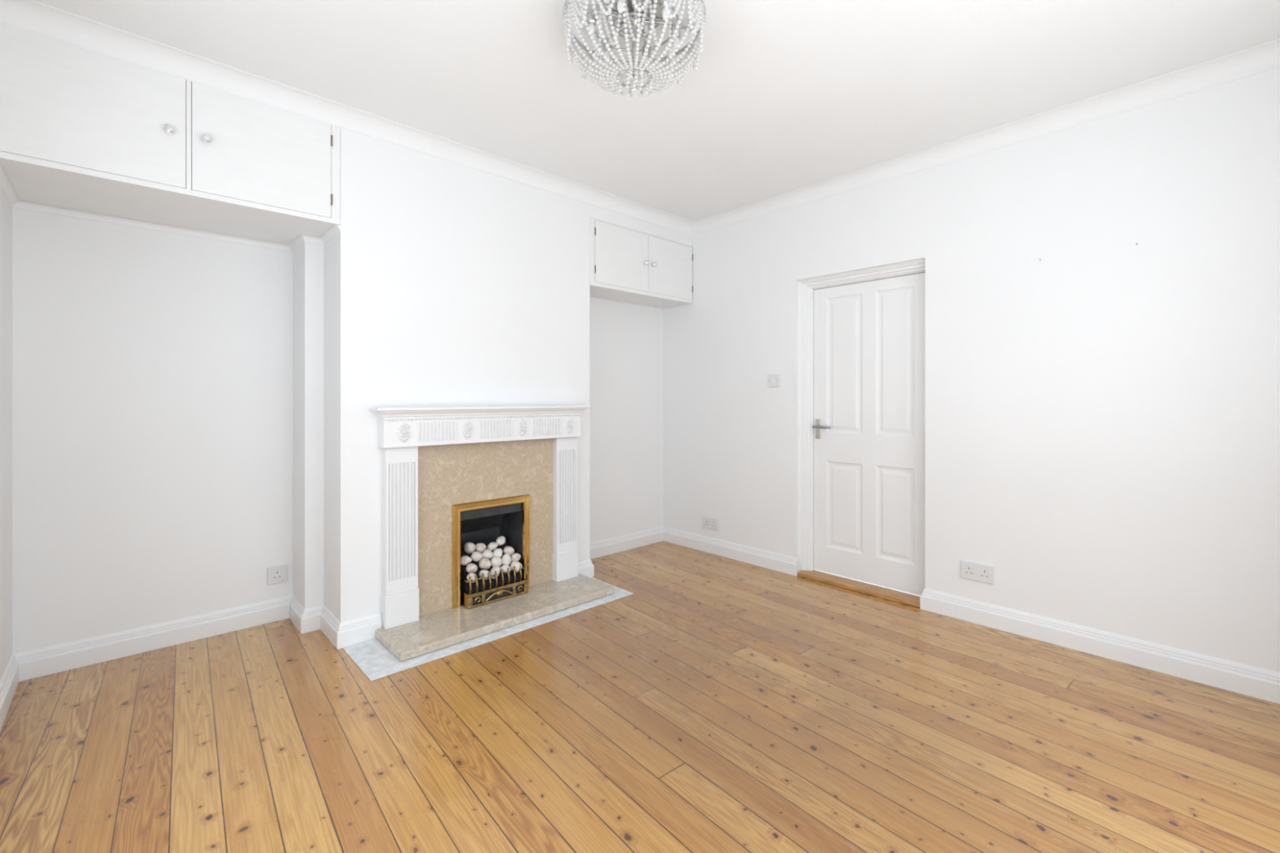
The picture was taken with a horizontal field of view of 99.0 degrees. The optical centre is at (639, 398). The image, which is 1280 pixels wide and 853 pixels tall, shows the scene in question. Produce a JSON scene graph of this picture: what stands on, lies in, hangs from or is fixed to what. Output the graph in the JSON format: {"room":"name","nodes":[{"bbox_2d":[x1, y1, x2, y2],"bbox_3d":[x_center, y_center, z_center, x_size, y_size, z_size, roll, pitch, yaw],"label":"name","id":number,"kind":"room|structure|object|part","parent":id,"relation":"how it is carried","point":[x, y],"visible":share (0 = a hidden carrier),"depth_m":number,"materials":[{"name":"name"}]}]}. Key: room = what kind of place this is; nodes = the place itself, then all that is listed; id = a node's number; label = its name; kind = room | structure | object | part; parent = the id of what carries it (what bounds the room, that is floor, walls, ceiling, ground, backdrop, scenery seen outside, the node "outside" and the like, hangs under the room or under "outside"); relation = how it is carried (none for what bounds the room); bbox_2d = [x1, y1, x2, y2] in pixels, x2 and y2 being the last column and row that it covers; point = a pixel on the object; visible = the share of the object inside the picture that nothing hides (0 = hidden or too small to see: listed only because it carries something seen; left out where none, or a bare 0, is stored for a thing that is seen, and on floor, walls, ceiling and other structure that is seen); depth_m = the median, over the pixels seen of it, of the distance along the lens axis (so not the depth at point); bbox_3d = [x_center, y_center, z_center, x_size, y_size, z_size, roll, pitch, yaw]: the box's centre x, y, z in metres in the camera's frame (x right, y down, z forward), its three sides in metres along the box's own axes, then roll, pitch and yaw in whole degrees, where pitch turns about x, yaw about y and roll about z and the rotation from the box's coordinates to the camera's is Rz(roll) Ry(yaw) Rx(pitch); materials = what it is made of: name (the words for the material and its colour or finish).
{"room":"living room","nodes":[
{"label":"living room","id":0,"kind":"room"},
{"bbox_2d":[0,187,12,681],"bbox_3d":[-1.349,-0.043,0.789,0.200,2.625,4.239,0,0,-43],"label":"wall","id":1,"kind":"structure","parent":0,"point":[6,209],"depth_m":2.12,"materials":[{"name":"paint"}]},
{"bbox_2d":[0,654,18,731],"bbox_3d":[-1.269,1.113,0.865,0.020,0.114,3.839,0,0,-43],"label":"baseboard","id":2,"kind":"structure","parent":1,"relation":"attached to","point":[9,682],"depth_m":2.08,"materials":[{"name":"white wood"}]},
{"bbox_2d":[12,128,692,653],"bbox_3d":[-1.159,-0.043,3.343,3.576,2.625,0.780,0,0,-43],"label":"wall","id":3,"kind":"structure","parent":0,"point":[167,388],"depth_m":2.71,"materials":[{"name":"paint"}]},
{"bbox_2d":[0,164,340,252],"bbox_3d":[-2.002,-0.802,2.416,1.078,0.028,0.576,0,0,-43],"label":"trim","id":4,"kind":"structure","parent":3,"relation":"attached to","point":[6,188],"depth_m":2.54,"materials":[{"name":"paint"}]},
{"bbox_2d":[0,22,340,244],"bbox_3d":[-1.986,-1.054,2.399,1.076,0.473,0.619,0,0,-43],"label":"upper cabinet","id":5,"kind":"object","parent":3,"relation":"attached to","point":[82,129],"visible":0.96,"depth_m":2.16,"materials":[{"name":"paint"}]},
{"bbox_3d":[-2.008,-1.058,2.016,0.510,0.434,0.018,0,0,-43],"label":"door","id":6,"kind":"part","parent":5,"relation":"part of","materials":[{"name":"paint"}]},
{"bbox_3d":[-1.840,-1.053,2.137,0.035,0.035,0.036,0,0,-43],"label":"knob","id":7,"kind":"part","parent":5,"relation":"part of","materials":[{"name":"silver metal"}]},
{"bbox_3d":[-1.757,-1.053,2.215,0.035,0.035,0.036,0,0,-43],"label":"knob","id":8,"kind":"part","parent":5,"relation":"part of","materials":[{"name":"silver metal"}]},
{"bbox_3d":[-1.625,-1.058,2.376,0.502,0.434,0.018,0,0,-43],"label":"door","id":9,"kind":"part","parent":5,"relation":"part of","materials":[{"name":"paint"}]},
{"bbox_2d":[267,564,287,585],"bbox_3d":[-1.913,0.930,2.885,0.090,0.090,0.014,0,0,-43],"label":"power socket","id":10,"kind":"object","parent":3,"relation":"attached to","point":[278,574],"visible":1,"depth_m":2.88,"materials":[{"name":"white plastic"}]},
{"bbox_2d":[12,526,662,681],"bbox_3d":[-1.084,1.113,3.263,3.576,0.114,0.600,0,0,-43],"label":"baseboard","id":11,"kind":"structure","parent":3,"relation":"attached to","point":[37,663],"depth_m":2.62,"materials":[{"name":"white wood"}]},
{"bbox_2d":[417,438,552,617],"bbox_3d":[-0.849,0.682,3.089,0.841,0.882,0.013,0,0,-43],"label":"panel","id":12,"kind":"object","parent":3,"relation":"attached to","point":[450,474],"visible":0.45,"depth_m":2.99,"materials":[{"name":"beige stone"}]},
{"bbox_2d":[589,217,693,308],"bbox_3d":[-0.055,-0.968,4.037,1.014,0.446,0.358,0,0,-43],"label":"upper cabinet","id":13,"kind":"object","parent":3,"relation":"attached to","point":[626,264],"visible":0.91,"depth_m":3.90,"materials":[{"name":"paint"}]},
{"bbox_3d":[-0.123,-0.976,3.789,0.488,0.410,0.018,0,0,-43],"label":"door","id":14,"kind":"part","parent":13,"relation":"part of","materials":[{"name":"paint"}]},
{"bbox_3d":[0.045,-0.971,3.910,0.035,0.035,0.036,0,0,-43],"label":"knob","id":15,"kind":"part","parent":13,"relation":"part of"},
{"bbox_3d":[0.230,-0.976,4.121,0.476,0.410,0.018,0,0,-43],"label":"door","id":16,"kind":"part","parent":13,"relation":"part of","materials":[{"name":"paint"}]},
{"bbox_2d":[0,541,1279,852],"bbox_3d":[0.066,1.220,2.121,3.706,0.100,3.859,0,0,-43],"label":"floor","id":17,"kind":"structure","parent":0,"point":[720,704],"depth_m":1.88,"materials":[{"name":"brown wood"}]},
{"bbox_2d":[342,577,633,680],"bbox_3d":[-0.722,1.168,2.921,1.477,0.004,0.431,0,0,-43],"label":"trim","id":18,"kind":"structure","parent":17,"relation":"on","point":[376,661],"depth_m":2.54,"materials":[{"name":"stone"}]},
{"bbox_2d":[374,573,614,661],"bbox_3d":[-0.725,1.145,2.967,1.246,0.042,0.360,0,0,-43],"label":"hearth slab","id":19,"kind":"object","parent":18,"relation":"on","point":[436,631],"visible":0.98,"depth_m":2.81,"materials":[{"name":"beige stone"}]},
{"bbox_2d":[368,405,591,629],"bbox_3d":[-0.814,0.584,3.052,1.272,1.080,0.115,0,0,-43],"label":"fireplace surround","id":20,"kind":"object","parent":19,"relation":"on","point":[402,430],"visible":1,"depth_m":2.81,"materials":[{"name":"paint"}]},
{"bbox_3d":[-1.044,0.168,2.811,0.205,0.096,0.008,0,0,-43],"label":"fluted panel","id":21,"kind":"part","parent":20,"relation":"part of","materials":[{"name":"paint"}]},
{"bbox_2d":[368,405,591,419],"bbox_3d":[-0.814,0.072,3.052,1.272,0.056,0.115,0,0,-43],"label":"shelf","id":22,"kind":"object","parent":20,"relation":"attached to","point":[510,412],"depth_m":2.96,"materials":[{"name":"paint"}]},
{"bbox_3d":[-0.803,0.104,3.040,1.173,0.012,0.010,0,0,-43],"label":"bead moulding","id":23,"kind":"part","parent":20,"relation":"part of","materials":[{"name":"paint"}]},
{"bbox_3d":[-0.802,0.168,3.039,0.205,0.096,0.008,0,0,-43],"label":"fluted panel","id":24,"kind":"part","parent":20,"relation":"part of","materials":[{"name":"paint"}]},
{"bbox_3d":[-0.559,0.168,3.267,0.205,0.096,0.008,0,0,-43],"label":"fluted panel","id":25,"kind":"part","parent":20,"relation":"part of","materials":[{"name":"paint"}]},
{"bbox_2d":[452,493,529,608],"bbox_3d":[-0.878,0.847,3.137,0.474,0.553,0.306,0,0,-43],"label":"fireplace insert","id":26,"kind":"object","parent":19,"relation":"on","point":[483,522],"visible":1,"depth_m":3.11,"materials":[{"name":"gold metal"}]},
{"bbox_2d":[460,555,471,565],"bbox_3d":[-0.968,0.897,3.022,0.058,0.054,0.065,0,0,36],"label":"pebble","id":27,"kind":"object","parent":26,"relation":"on","point":[465,560],"visible":0.94,"depth_m":3.01,"materials":[{"name":"stone"}]},
{"bbox_2d":[463,542,475,554],"bbox_3d":[-0.961,0.848,3.099,0.060,0.071,0.069,0,0,39],"label":"pebble","id":28,"kind":"object","parent":26,"relation":"on","point":[468,548],"visible":0.98,"depth_m":3.08,"materials":[{"name":"stone"}]},
{"bbox_2d":[466,563,477,573],"bbox_3d":[-0.928,0.934,3.003,0.057,0.049,0.053,0,0,10],"label":"pebble","id":29,"kind":"object","parent":26,"relation":"on","point":[471,567],"visible":0.95,"depth_m":2.99,"materials":[{"name":"stone"}]},
{"bbox_2d":[466,572,476,582],"bbox_3d":[-0.910,0.971,2.963,0.053,0.057,0.056,0,0,-5],"label":"pebble","id":30,"kind":"object","parent":26,"relation":"on","point":[471,575],"visible":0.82,"depth_m":2.94,"materials":[{"name":"stone"}]},
{"bbox_2d":[470,551,483,561],"bbox_3d":[-0.918,0.890,3.077,0.063,0.061,0.070,0,0,16],"label":"pebble","id":31,"kind":"object","parent":26,"relation":"on","point":[476,556],"visible":0.98,"depth_m":3.06,"materials":[{"name":"stone"}]},
{"bbox_2d":[475,542,486,553],"bbox_3d":[-0.914,0.858,3.134,0.061,0.061,0.054,0,0,-33],"label":"pebble","id":32,"kind":"object","parent":26,"relation":"on","point":[480,547],"visible":0.91,"depth_m":3.12,"materials":[{"name":"stone"}]},
{"bbox_2d":[479,569,489,580],"bbox_3d":[-0.853,0.973,3.016,0.054,0.062,0.060,0,0,44],"label":"pebble","id":33,"kind":"object","parent":26,"relation":"on","point":[485,572],"visible":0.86,"depth_m":3.00,"materials":[{"name":"stone"}]},
{"bbox_2d":[478,558,491,568],"bbox_3d":[-0.870,0.925,3.057,0.061,0.063,0.066,0,0,42],"label":"pebble","id":34,"kind":"object","parent":26,"relation":"on","point":[485,563],"visible":1,"depth_m":3.04,"materials":[{"name":"stone"}]},
{"bbox_2d":[482,549,493,559],"bbox_3d":[-0.870,0.894,3.117,0.061,0.066,0.057,0,0,1],"label":"pebble","id":35,"kind":"object","parent":26,"relation":"on","point":[487,553],"visible":0.82,"depth_m":3.10,"materials":[{"name":"stone"}]},
{"bbox_2d":[460,502,520,520],"bbox_3d":[-0.840,0.640,3.096,0.376,0.049,0.008,0,0,-43],"label":"hood","id":36,"kind":"object","parent":26,"relation":"attached to","point":[488,510],"depth_m":3.08,"materials":[{"name":"black metal"}]},
{"bbox_2d":[486,542,497,551],"bbox_3d":[-0.863,0.861,3.187,0.064,0.049,0.052,0,0,-41],"label":"pebble","id":37,"kind":"object","parent":26,"relation":"on","point":[491,546],"visible":0.94,"depth_m":3.17,"materials":[{"name":"stone"}]},
{"bbox_2d":[489,565,500,578],"bbox_3d":[-0.813,0.972,3.057,0.061,0.066,0.063,0,0,-2],"label":"pebble","id":38,"kind":"object","parent":26,"relation":"on","point":[496,568],"visible":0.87,"depth_m":3.04,"materials":[{"name":"stone"}]},
{"bbox_3d":[-0.804,0.980,3.059,0.376,0.010,0.047,0,0,-43],"label":"rail","id":39,"kind":"part","parent":26,"relation":"part of","materials":[{"name":"gold metal"}]},
{"bbox_2d":[490,556,502,566],"bbox_3d":[-0.817,0.929,3.104,0.061,0.065,0.068,0,0,2],"label":"pebble","id":40,"kind":"object","parent":26,"relation":"on","point":[495,561],"visible":0.87,"depth_m":3.08,"materials":[{"name":"stone"}]},
{"bbox_2d":[493,548,502,557],"bbox_3d":[-0.825,0.899,3.159,0.057,0.061,0.061,0,0,-10],"label":"pebble","id":41,"kind":"object","parent":26,"relation":"on","point":[497,552],"visible":0.77,"depth_m":3.14,"materials":[{"name":"stone"}]},
{"bbox_3d":[-0.792,1.086,3.046,0.330,0.073,0.005,0,0,-43],"label":"ash panel","id":42,"kind":"part","parent":26,"relation":"part of","materials":[{"name":"gold metal"}]},
{"bbox_2d":[495,536,505,546],"bbox_3d":[-0.825,0.844,3.234,0.056,0.056,0.057,0,0,-15],"label":"pebble","id":43,"kind":"object","parent":26,"relation":"on","point":[500,540],"visible":0.95,"depth_m":3.21,"materials":[{"name":"stone"}]},
{"bbox_2d":[500,564,511,573],"bbox_3d":[-0.761,0.966,3.097,0.061,0.055,0.057,0,0,-33],"label":"pebble","id":44,"kind":"object","parent":26,"relation":"in","point":[505,566],"visible":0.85,"depth_m":3.08,"materials":[{"name":"stone"}]},
{"bbox_2d":[501,553,511,565],"bbox_3d":[-0.772,0.929,3.150,0.052,0.074,0.061,0,0,21],"label":"pebble","id":45,"kind":"object","parent":26,"relation":"on","point":[506,559],"visible":0.84,"depth_m":3.13,"materials":[{"name":"stone"}]},
{"bbox_2d":[502,546,514,555],"bbox_3d":[-0.772,0.896,3.209,0.057,0.058,0.063,0,0,40],"label":"pebble","id":46,"kind":"object","parent":26,"relation":"on","point":[508,549],"visible":0.88,"depth_m":3.19,"materials":[{"name":"stone"}]},
{"bbox_2d":[510,553,520,563],"bbox_3d":[-0.731,0.935,3.196,0.055,0.060,0.063,0,0,29],"label":"pebble","id":47,"kind":"object","parent":26,"relation":"on","point":[515,557],"visible":0.78,"depth_m":3.17,"materials":[{"name":"stone"}]},
{"bbox_2d":[510,560,522,572],"bbox_3d":[-0.714,0.967,3.144,0.065,0.064,0.061,0,0,17],"label":"pebble","id":48,"kind":"object","parent":26,"relation":"on","point":[517,564],"visible":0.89,"depth_m":3.12,"materials":[{"name":"stone"}]},
{"bbox_2d":[35,0,1279,221],"bbox_3d":[0.026,-1.405,2.083,3.976,0.100,4.239,0,0,-43],"label":"ceiling","id":49,"kind":"structure","parent":0,"point":[771,98],"depth_m":2.22,"materials":[{"name":"paint"}]},
{"bbox_2d":[562,0,706,88],"bbox_3d":[-0.019,-1.212,1.900,0.493,0.285,0.493,0,0,27],"label":"ceiling light","id":50,"kind":"object","parent":49,"relation":"attached to","point":[633,17],"visible":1,"depth_m":1.90,"materials":[{"name":"clear glass"}]},
{"bbox_3d":[-0.165,-1.262,1.866,0.024,0.044,0.024,0,0,-43],"label":"bulb","id":51,"kind":"part","parent":50,"relation":"part of","materials":[{"name":"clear glass"}]},
{"bbox_3d":[-0.143,-1.319,1.871,0.215,0.021,0.010,0,0,-13],"label":"arm","id":52,"kind":"part","parent":50,"relation":"part of","materials":[{"name":"silver metal"}]},
{"bbox_3d":[-0.122,-1.262,2.009,0.024,0.044,0.024,0,0,-43],"label":"bulb","id":53,"kind":"part","parent":50,"relation":"part of","materials":[{"name":"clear glass"}]},
{"bbox_3d":[-0.106,-1.319,1.993,0.010,0.021,0.215,0,0,-43],"label":"arm","id":54,"kind":"part","parent":50,"relation":"part of","materials":[{"name":"silver metal"}]},
{"bbox_3d":[-0.062,-1.262,1.756,0.024,0.044,0.024,0,0,-43],"label":"bulb","id":55,"kind":"part","parent":50,"relation":"part of","materials":[{"name":"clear glass"}]},
{"bbox_3d":[-0.056,-1.319,1.778,0.010,0.021,0.215,0,0,17],"label":"arm","id":56,"kind":"part","parent":50,"relation":"part of","materials":[{"name":"silver metal"}]},
{"bbox_3d":[-0.019,-1.342,1.900,0.220,0.026,0.220,0,0,-43],"label":"ceiling plate","id":57,"kind":"part","parent":50,"relation":"part of","materials":[{"name":"metal"}]},
{"bbox_3d":[-0.019,-1.224,1.900,0.044,0.218,0.044,0,0,-43],"label":"stem","id":58,"kind":"part","parent":50,"relation":"part of","materials":[{"name":"clear glass"}]},
{"bbox_3d":[0.018,-1.319,2.022,0.010,0.021,0.215,0,0,17],"label":"arm","id":59,"kind":"part","parent":50,"relation":"part of","materials":[{"name":"silver metal"}]},
{"bbox_3d":[0.024,-1.262,2.044,0.024,0.044,0.024,0,0,-43],"label":"bulb","id":60,"kind":"part","parent":50,"relation":"part of","materials":[{"name":"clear glass"}]},
{"bbox_3d":[0.068,-1.319,1.808,0.010,0.021,0.215,0,0,-43],"label":"arm","id":61,"kind":"part","parent":50,"relation":"part of","materials":[{"name":"metal"}]},
{"bbox_3d":[0.084,-1.262,1.791,0.024,0.044,0.024,0,0,-43],"label":"bulb","id":62,"kind":"part","parent":50,"relation":"part of","materials":[{"name":"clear glass"}]},
{"bbox_3d":[0.105,-1.319,1.929,0.215,0.021,0.010,0,0,-13],"label":"arm","id":63,"kind":"part","parent":50,"relation":"part of","materials":[{"name":"silver metal"}]},
{"bbox_3d":[0.127,-1.262,1.934,0.024,0.044,0.024,0,0,-43],"label":"bulb","id":64,"kind":"part","parent":50,"relation":"part of","materials":[{"name":"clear glass"}]},
{"bbox_2d":[662,66,1279,672],"bbox_3d":[1.401,-0.043,3.377,0.200,2.625,4.239,0,0,-43],"label":"wall","id":65,"kind":"structure","parent":0,"point":[1102,411],"depth_m":2.57,"materials":[{"name":"paint"}]},
{"bbox_2d":[0,0,1279,235],"bbox_3d":[0.225,-1.315,1.872,3.576,0.080,3.259,0,0,-43],"label":"trim","id":66,"kind":"structure","parent":65,"relation":"attached to","point":[33,16],"depth_m":2.51,"materials":[{"name":"paint"}]},
{"bbox_2d":[702,516,718,531],"bbox_3d":[0.535,0.948,4.141,0.014,0.088,0.148,0,0,-43],"label":"power socket","id":67,"kind":"object","parent":65,"relation":"attached to","point":[710,523],"visible":1,"depth_m":4.14,"materials":[{"name":"white plastic"}]},
{"bbox_2d":[768,373,779,386],"bbox_3d":[0.915,-0.122,3.737,0.014,0.088,0.088,0,0,-43],"label":"light switch","id":68,"kind":"object","parent":65,"relation":"attached to","point":[773,380],"visible":1,"depth_m":3.73,"materials":[{"name":"white plastic"}]},
{"bbox_2d":[797,569,919,608],"bbox_3d":[1.352,1.157,3.358,0.127,0.025,0.786,0,0,-43],"label":"trim","id":69,"kind":"structure","parent":65,"relation":"attached to","point":[900,597],"depth_m":3.32,"materials":[{"name":"brown wood"}]},
{"bbox_2d":[797,258,924,595],"bbox_3d":[1.390,0.180,3.406,0.168,1.926,0.805,0,0,-43],"label":"door","id":70,"kind":"structure","parent":65,"relation":"in","point":[861,333],"depth_m":3.39,"materials":[{"name":"white paint"}]},
{"bbox_3d":[1.177,0.200,3.610,0.008,0.130,0.040,0,0,-43],"label":"handle","id":71,"kind":"part","parent":70,"relation":"part of","materials":[{"name":"silver metal"}]},
{"bbox_3d":[1.188,0.185,3.553,0.055,0.020,0.119,0,0,-43],"label":"lever","id":72,"kind":"part","parent":70,"relation":"part of","materials":[{"name":"metal"}]},
{"bbox_2d":[662,526,1279,704],"bbox_3d":[1.420,1.113,3.216,0.048,0.114,3.578,0,0,-43],"label":"baseboard","id":73,"kind":"structure","parent":65,"relation":"attached to","point":[1243,679],"depth_m":2.55,"materials":[{"name":"white wood"}]},
{"bbox_2d":[960,560,993,584],"bbox_3d":[1.754,0.904,2.845,0.014,0.092,0.150,0,0,-43],"label":"power socket","id":74,"kind":"object","parent":65,"relation":"attached to","point":[969,570],"visible":1,"depth_m":2.84,"materials":[{"name":"white plastic"}]}
]}

